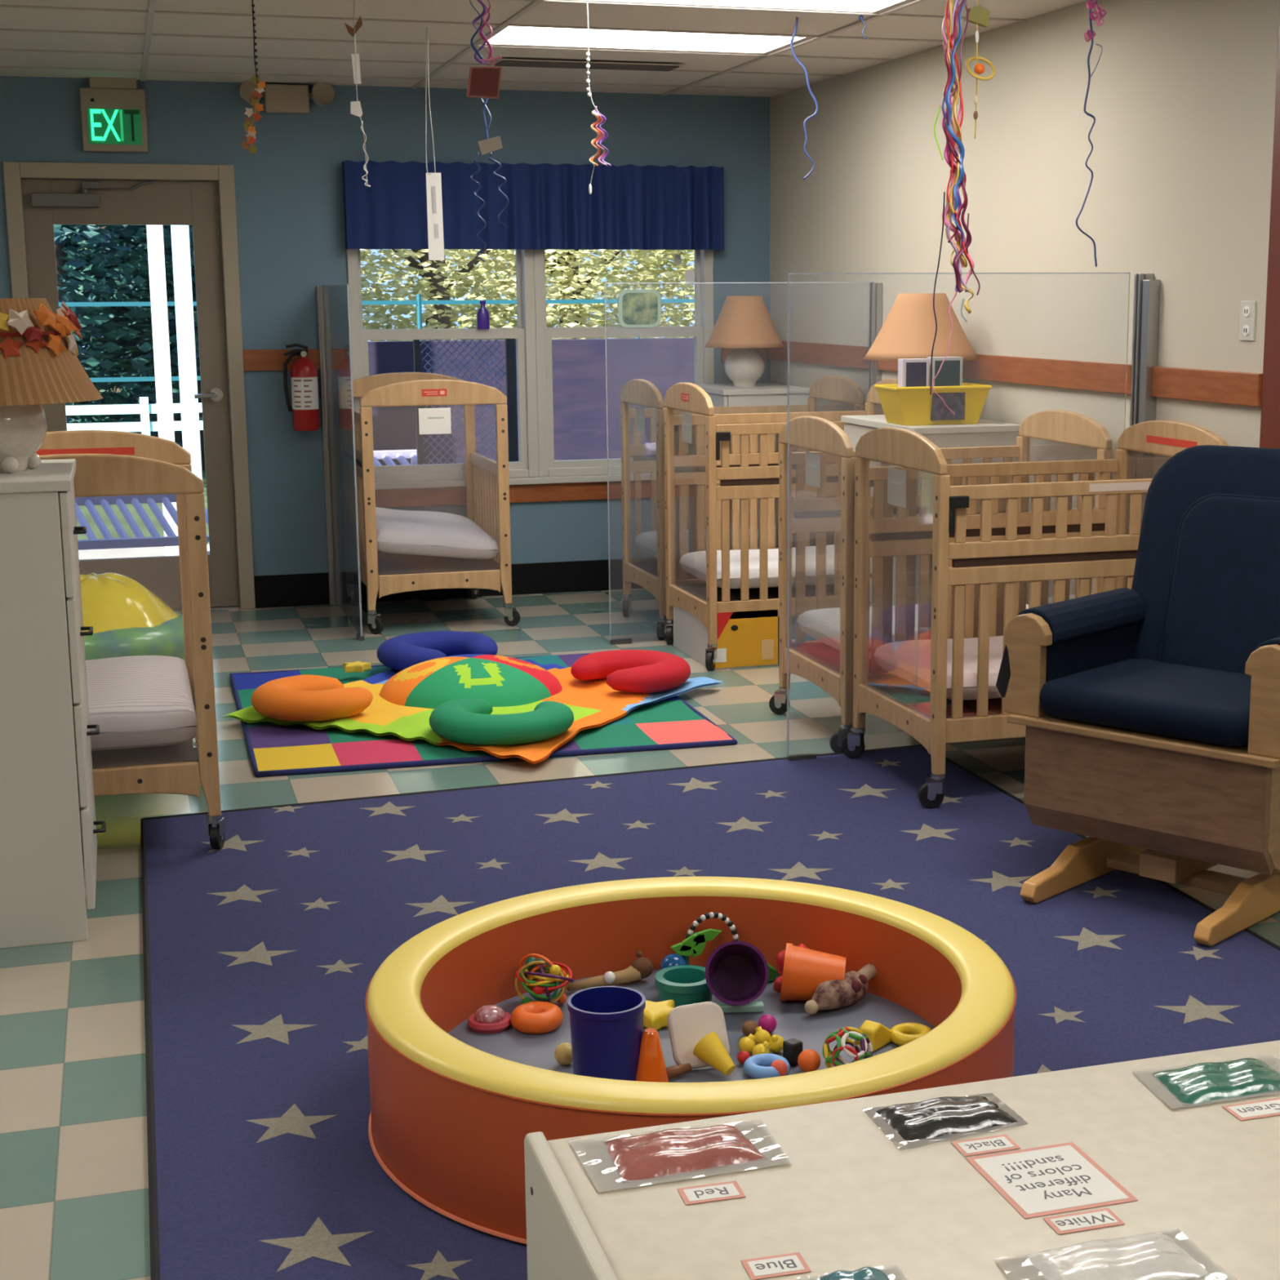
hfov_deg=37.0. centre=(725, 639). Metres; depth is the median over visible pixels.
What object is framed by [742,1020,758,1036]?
bead
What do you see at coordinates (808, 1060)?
ball
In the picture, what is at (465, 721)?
pillow
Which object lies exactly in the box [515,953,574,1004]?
ball
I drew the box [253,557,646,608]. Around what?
baseboard
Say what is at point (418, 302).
metal fence
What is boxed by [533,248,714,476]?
window
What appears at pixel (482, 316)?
bottle
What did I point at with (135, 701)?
mattress
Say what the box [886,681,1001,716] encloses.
folded blanket
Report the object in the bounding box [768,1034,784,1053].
bead
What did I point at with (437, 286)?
tree
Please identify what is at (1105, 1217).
paper label
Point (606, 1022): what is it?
cup
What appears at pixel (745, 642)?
cardboard box
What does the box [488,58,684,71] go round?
ceiling vent
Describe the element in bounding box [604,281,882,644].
wall
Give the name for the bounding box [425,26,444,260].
paper strip
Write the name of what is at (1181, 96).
wall
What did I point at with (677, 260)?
window sticker
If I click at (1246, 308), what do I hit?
receptacle
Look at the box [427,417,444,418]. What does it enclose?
print
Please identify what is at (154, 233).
porch post
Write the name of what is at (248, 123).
string
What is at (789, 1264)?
paper label
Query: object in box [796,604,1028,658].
mattress
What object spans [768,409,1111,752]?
crib
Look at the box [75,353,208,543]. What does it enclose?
ground
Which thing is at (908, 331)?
table lamp
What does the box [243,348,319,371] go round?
trim
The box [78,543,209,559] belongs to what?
patio
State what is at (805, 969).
cup
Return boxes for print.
[293,379,311,407]
[423,390,444,394]
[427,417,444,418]
[431,186,436,213]
[434,223,439,238]
[893,480,902,485]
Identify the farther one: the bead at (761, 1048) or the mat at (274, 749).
the mat at (274, 749)
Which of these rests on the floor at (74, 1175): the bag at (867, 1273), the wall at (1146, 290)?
the wall at (1146, 290)
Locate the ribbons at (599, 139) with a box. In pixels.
[586,2,611,194]
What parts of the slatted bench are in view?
frame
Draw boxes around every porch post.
[146,225,178,555]
[170,225,202,479]
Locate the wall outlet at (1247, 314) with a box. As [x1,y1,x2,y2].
[1239,301,1256,341]
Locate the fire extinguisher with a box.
[283,343,319,431]
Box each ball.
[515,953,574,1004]
[554,1042,572,1065]
[770,1059,787,1075]
[797,1048,821,1072]
[822,1026,872,1067]
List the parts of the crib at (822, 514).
leg, leg, panel, panel, leg, leg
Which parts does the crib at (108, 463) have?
leg, panel, leg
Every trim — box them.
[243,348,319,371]
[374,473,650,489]
[374,480,650,507]
[720,347,767,362]
[768,340,1262,406]
[1259,4,1279,448]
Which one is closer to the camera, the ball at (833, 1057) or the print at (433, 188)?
the ball at (833, 1057)
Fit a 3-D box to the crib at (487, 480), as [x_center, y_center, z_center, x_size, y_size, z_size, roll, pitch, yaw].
[-1.386,-0.663,8.847,0.691,1.112,0.906,-3,11,-17]
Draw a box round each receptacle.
[1242,324,1248,335]
[1243,306,1249,316]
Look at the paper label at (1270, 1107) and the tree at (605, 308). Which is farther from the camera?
the tree at (605, 308)
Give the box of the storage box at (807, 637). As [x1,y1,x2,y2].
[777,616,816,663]
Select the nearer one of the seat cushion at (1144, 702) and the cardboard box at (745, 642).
the seat cushion at (1144, 702)
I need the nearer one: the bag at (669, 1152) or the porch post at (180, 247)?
the bag at (669, 1152)
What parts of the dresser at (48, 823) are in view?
drawer, drawer, drawer handle, drawer, drawer handle, drawer, drawer handle, drawer handle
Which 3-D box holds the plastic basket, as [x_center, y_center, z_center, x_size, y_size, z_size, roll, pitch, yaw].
[0.767,-0.874,7.073,0.377,0.142,0.222,-3,11,-17]
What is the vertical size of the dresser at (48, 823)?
1.075 m
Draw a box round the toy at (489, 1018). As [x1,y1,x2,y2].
[467,1004,511,1033]
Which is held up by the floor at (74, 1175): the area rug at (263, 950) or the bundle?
the area rug at (263, 950)
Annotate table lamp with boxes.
[0,297,102,473]
[704,295,784,386]
[862,293,978,384]
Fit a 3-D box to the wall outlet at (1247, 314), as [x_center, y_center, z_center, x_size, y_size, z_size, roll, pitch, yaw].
[1.530,-0.936,5.598,0.010,0.115,0.074,-3,11,-17]
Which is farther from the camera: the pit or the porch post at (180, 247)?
the porch post at (180, 247)
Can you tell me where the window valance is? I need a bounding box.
[342,160,724,250]
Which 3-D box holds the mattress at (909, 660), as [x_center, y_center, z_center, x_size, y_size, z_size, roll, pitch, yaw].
[0.954,0.070,5.902,0.846,0.103,0.557,-3,11,-17]
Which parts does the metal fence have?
rail, rail, post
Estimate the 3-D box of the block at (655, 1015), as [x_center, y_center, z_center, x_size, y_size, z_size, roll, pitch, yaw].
[-0.140,0.721,3.667,0.107,0.035,0.111,-3,11,-17]
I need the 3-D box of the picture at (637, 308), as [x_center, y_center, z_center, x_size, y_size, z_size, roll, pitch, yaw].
[-0.423,-1.648,9.493,0.215,0.185,0.009,-3,11,-17]
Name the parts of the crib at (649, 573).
leg, panel, leg, panel, leg, leg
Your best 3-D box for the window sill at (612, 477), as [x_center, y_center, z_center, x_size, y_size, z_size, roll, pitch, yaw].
[-0.911,-0.793,9.477,1.880,0.032,0.055,-3,11,-17]
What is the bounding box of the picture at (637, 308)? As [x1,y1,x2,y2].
[618,289,661,327]
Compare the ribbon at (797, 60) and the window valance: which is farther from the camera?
the window valance
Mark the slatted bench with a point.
(401, 455)
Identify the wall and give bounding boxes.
[0,75,769,576]
[368,337,694,465]
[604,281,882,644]
[769,0,1279,604]
[786,272,1160,760]
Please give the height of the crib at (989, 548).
1.075 m
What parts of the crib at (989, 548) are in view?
leg, leg, panel, panel, leg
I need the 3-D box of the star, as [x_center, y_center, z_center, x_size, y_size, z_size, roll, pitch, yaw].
[-1.419,0.104,7.373,0.104,0.030,0.109,-3,11,-17]
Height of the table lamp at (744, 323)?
0.435 m
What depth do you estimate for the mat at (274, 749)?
6.36 m
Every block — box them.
[643,1000,674,1031]
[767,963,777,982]
[782,1038,803,1066]
[858,1020,892,1051]
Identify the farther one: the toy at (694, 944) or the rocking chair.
the rocking chair
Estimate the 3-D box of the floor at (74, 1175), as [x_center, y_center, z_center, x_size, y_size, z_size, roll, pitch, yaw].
[-1.167,0.862,3.896,6.763,0.120,11.323,-3,11,-17]
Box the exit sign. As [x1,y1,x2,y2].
[79,76,148,152]
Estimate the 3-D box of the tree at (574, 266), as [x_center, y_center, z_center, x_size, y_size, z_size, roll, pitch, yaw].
[-2.018,-4.640,20.367,3.659,5.244,3.947,-3,11,-17]
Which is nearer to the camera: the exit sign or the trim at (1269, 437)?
the trim at (1269, 437)
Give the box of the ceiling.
[0,0,1088,97]
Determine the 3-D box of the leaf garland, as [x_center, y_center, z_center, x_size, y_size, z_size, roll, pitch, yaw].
[-1.710,-0.721,4.439,0.407,0.144,0.412,-3,11,-17]
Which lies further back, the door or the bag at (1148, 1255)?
the door
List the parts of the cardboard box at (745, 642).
printed panel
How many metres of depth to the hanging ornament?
4.98 m
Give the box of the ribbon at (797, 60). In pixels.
[790,17,817,180]
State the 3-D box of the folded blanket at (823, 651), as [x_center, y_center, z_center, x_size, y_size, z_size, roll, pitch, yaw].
[0.737,0.025,6.599,0.840,0.033,0.530,-3,11,-17]
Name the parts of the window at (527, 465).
sash, sash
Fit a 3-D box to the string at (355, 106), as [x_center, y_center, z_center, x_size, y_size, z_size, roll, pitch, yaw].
[-1.180,-1.765,6.121,0.065,0.609,0.018,-3,11,-17]
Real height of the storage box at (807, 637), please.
0.240 m
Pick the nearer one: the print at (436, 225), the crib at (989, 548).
the crib at (989, 548)
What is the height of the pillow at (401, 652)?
0.104 m
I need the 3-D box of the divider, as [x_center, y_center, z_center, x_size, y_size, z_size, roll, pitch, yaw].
[-1.740,-0.836,8.655,0.056,1.524,1.066,-3,11,-17]
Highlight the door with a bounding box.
[2,161,255,612]
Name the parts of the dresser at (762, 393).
drawer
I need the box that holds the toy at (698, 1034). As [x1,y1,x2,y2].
[667,1001,735,1075]
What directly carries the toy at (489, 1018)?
on the pit
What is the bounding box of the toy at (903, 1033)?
[890,1022,931,1045]
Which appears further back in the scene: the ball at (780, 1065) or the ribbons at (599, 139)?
the ribbons at (599, 139)
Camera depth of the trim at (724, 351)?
9.66 m
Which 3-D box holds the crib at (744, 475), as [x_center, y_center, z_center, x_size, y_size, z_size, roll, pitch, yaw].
[0.297,-0.511,7.936,1.000,1.123,0.689,-3,11,-17]
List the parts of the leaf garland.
garland cord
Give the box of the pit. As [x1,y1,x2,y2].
[364,876,1016,1244]
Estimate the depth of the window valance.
9.16 m
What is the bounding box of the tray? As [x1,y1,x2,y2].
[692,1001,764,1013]
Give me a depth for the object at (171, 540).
10.61 m
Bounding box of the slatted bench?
[373,449,424,466]
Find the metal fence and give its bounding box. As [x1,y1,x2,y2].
[58,293,694,382]
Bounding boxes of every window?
[346,248,538,482]
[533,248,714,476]
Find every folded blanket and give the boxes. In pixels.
[798,643,871,672]
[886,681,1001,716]
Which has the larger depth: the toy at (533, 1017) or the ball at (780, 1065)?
the toy at (533, 1017)
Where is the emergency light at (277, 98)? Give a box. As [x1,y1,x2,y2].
[239,80,334,114]
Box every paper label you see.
[677,1180,746,1204]
[740,1252,811,1279]
[951,1133,1020,1156]
[965,1142,1137,1218]
[1043,1208,1124,1234]
[1222,1097,1279,1120]
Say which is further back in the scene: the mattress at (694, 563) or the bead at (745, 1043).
the mattress at (694, 563)
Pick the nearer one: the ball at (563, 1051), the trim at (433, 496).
the ball at (563, 1051)
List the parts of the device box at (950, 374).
panel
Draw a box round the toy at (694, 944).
[660,911,738,969]
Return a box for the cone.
[635,1027,669,1082]
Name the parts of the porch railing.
rail, rail, post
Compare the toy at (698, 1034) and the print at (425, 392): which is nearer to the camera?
the toy at (698, 1034)
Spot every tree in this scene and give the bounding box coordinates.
[53,224,202,445]
[62,224,205,470]
[69,243,176,437]
[360,248,457,341]
[360,248,623,341]
[368,248,694,341]
[444,248,694,339]
[545,249,694,338]
[661,249,694,337]
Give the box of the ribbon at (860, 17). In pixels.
[858,15,866,39]
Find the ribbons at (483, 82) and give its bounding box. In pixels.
[466,0,508,262]
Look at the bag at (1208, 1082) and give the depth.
2.02 m
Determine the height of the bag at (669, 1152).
0.014 m
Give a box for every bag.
[80,572,185,662]
[603,1124,767,1183]
[817,1266,889,1279]
[862,1093,1027,1150]
[1024,1232,1212,1279]
[1151,1057,1279,1106]
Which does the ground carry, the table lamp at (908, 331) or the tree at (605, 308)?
the tree at (605, 308)
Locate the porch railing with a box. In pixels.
[65,396,203,435]
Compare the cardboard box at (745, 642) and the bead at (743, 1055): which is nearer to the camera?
the bead at (743, 1055)
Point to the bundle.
(954, 158)
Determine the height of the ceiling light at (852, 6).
0.050 m
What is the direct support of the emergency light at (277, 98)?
attached to the wall at (289, 194)
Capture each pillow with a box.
[250,674,373,721]
[377,631,497,671]
[429,698,573,745]
[570,649,690,693]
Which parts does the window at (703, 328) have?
sash, sash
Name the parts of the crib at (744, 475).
leg, panel, leg, panel, leg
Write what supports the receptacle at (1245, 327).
attached to the wall outlet at (1247, 314)
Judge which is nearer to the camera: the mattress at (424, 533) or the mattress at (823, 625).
the mattress at (823, 625)
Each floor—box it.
[0,588,1279,1279]
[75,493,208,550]
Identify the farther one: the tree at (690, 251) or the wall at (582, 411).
the tree at (690, 251)
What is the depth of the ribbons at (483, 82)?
5.75 m
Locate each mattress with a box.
[84,655,196,751]
[375,506,498,559]
[635,525,834,557]
[679,544,834,588]
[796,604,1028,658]
[874,635,1003,700]
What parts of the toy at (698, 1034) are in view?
cone post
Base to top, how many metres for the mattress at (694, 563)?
0.103 m
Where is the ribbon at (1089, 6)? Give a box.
[1075,0,1106,266]
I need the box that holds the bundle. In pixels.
[929,0,980,414]
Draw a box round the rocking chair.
[995,444,1279,946]
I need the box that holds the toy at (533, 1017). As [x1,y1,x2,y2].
[510,1001,563,1034]
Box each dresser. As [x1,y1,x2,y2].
[0,458,106,948]
[694,382,809,528]
[840,414,1020,606]
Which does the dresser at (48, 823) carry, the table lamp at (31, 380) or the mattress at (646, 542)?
the table lamp at (31, 380)
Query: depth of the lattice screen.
10.60 m
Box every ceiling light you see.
[480,26,809,53]
[576,0,911,13]
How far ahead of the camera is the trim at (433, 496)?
9.46 m
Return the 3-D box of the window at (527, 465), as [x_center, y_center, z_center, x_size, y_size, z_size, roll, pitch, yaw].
[-1.375,-1.504,9.275,0.897,1.445,0.135,-3,11,-17]
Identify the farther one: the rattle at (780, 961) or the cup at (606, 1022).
the rattle at (780, 961)
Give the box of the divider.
[316,284,364,640]
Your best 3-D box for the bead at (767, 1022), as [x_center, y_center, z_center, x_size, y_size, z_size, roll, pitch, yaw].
[0.080,0.728,3.620,0.036,0.036,0.036,-3,11,-17]
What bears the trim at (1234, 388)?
attached to the wall at (1181, 96)
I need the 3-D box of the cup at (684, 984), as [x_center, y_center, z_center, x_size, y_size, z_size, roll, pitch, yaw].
[-0.079,0.690,3.786,0.120,0.052,0.120,-3,11,-17]
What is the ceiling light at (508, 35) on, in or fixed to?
attached to the ceiling
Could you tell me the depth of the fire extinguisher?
8.95 m
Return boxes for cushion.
[1039,658,1251,746]
[1131,444,1279,660]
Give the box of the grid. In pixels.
[0,0,1026,95]
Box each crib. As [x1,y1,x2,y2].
[35,430,225,848]
[352,372,519,634]
[620,375,864,639]
[663,378,897,670]
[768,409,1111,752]
[841,419,1228,808]
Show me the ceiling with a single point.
(563, 14)
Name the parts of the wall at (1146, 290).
wall post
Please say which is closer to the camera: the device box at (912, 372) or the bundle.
the bundle
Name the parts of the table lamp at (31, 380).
lamp shade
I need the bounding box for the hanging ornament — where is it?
[964,0,995,138]
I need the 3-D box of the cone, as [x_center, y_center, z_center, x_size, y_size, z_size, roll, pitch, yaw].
[-0.132,0.739,3.373,0.068,0.105,0.068,-3,11,-17]
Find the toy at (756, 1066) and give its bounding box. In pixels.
[743,1053,789,1079]
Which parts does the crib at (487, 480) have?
panel, leg, leg, panel, leg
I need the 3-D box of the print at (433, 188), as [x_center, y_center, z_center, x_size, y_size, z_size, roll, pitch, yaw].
[-1.071,-1.621,7.031,0.015,0.097,0.002,-3,11,-17]
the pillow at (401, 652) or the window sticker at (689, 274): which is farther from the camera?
the window sticker at (689, 274)
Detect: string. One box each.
[240,0,266,154]
[344,0,370,186]
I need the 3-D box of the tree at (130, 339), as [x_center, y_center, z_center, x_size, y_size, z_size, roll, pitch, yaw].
[-4.897,-4.075,17.469,2.442,5.194,2.543,-3,11,-17]
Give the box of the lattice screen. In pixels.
[413,338,518,464]
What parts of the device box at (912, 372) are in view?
panel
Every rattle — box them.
[666,1062,692,1079]
[773,942,808,992]
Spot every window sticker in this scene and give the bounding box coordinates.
[674,253,681,266]
[684,270,694,284]
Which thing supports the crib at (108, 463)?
on the floor at (74, 1175)
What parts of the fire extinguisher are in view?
valve lever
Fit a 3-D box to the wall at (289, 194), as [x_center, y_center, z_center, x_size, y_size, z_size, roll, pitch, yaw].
[-2.828,-1.333,8.861,6.763,2.439,0.140,-3,11,-17]
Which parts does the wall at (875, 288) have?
wall post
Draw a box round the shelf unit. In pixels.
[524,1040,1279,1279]
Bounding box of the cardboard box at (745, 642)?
[673,606,777,669]
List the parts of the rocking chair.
arm post, rail, rail, arm post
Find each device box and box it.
[897,358,928,386]
[926,356,962,386]
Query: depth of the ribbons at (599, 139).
6.42 m
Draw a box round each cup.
[567,986,645,1080]
[654,964,715,1008]
[705,941,768,1005]
[780,942,846,1001]
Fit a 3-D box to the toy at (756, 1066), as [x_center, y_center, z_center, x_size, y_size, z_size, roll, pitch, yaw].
[0.074,0.768,3.435,0.084,0.024,0.084,-3,11,-17]
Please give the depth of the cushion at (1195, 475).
4.93 m
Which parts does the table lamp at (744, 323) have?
lamp shade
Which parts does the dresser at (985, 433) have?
drawer, drawer, drawer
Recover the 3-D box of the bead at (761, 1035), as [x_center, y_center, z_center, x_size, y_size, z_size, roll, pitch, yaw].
[0.069,0.739,3.555,0.032,0.037,0.032,-3,11,-17]
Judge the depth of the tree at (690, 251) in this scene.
22.59 m
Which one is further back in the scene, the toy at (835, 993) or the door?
the door
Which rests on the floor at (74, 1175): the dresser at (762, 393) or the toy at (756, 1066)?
the dresser at (762, 393)
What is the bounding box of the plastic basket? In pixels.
[874,382,991,426]
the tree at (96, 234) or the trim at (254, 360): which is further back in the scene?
the tree at (96, 234)
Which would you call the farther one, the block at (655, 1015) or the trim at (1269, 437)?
the trim at (1269, 437)
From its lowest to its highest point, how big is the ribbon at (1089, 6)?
0.884 m
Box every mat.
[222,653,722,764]
[229,653,737,777]
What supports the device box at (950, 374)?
in the plastic basket
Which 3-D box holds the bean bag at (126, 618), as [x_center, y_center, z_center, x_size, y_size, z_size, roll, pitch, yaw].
[-2.244,0.015,6.849,0.670,0.501,0.670,-3,11,-17]
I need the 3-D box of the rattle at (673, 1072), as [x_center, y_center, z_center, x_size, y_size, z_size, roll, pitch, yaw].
[-0.089,0.772,3.417,0.060,0.024,0.024,-7,12,-34]
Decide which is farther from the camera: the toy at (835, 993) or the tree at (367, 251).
the tree at (367, 251)
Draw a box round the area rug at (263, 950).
[140,744,1279,1279]
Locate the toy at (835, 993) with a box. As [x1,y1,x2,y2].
[804,963,876,1014]
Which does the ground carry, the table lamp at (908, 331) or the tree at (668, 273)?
the tree at (668, 273)
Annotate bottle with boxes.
[476,300,489,328]
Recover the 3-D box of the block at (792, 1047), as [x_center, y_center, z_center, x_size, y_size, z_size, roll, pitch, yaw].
[0.123,0.750,3.478,0.028,0.042,0.028,-9,13,-39]
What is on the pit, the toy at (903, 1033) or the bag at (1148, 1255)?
the toy at (903, 1033)
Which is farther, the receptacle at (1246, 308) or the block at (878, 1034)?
the receptacle at (1246, 308)
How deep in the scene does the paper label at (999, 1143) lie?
1.88 m
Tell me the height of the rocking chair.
1.080 m
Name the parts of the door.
handle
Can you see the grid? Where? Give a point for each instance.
(151, 11)
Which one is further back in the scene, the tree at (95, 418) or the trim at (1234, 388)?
the tree at (95, 418)
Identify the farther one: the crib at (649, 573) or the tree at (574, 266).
the tree at (574, 266)
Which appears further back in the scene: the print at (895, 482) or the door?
the door
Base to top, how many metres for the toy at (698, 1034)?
0.107 m
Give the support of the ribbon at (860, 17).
hanging from the ceiling
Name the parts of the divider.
wall post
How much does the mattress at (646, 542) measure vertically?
0.103 m
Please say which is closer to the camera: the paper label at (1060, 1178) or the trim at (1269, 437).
the paper label at (1060, 1178)
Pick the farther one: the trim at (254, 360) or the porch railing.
the porch railing
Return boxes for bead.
[737,1033,755,1053]
[737,1050,750,1064]
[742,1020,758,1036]
[751,1040,769,1055]
[754,1026,770,1044]
[757,1014,776,1033]
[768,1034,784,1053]
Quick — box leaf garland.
[0,301,82,358]
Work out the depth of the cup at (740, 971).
3.75 m

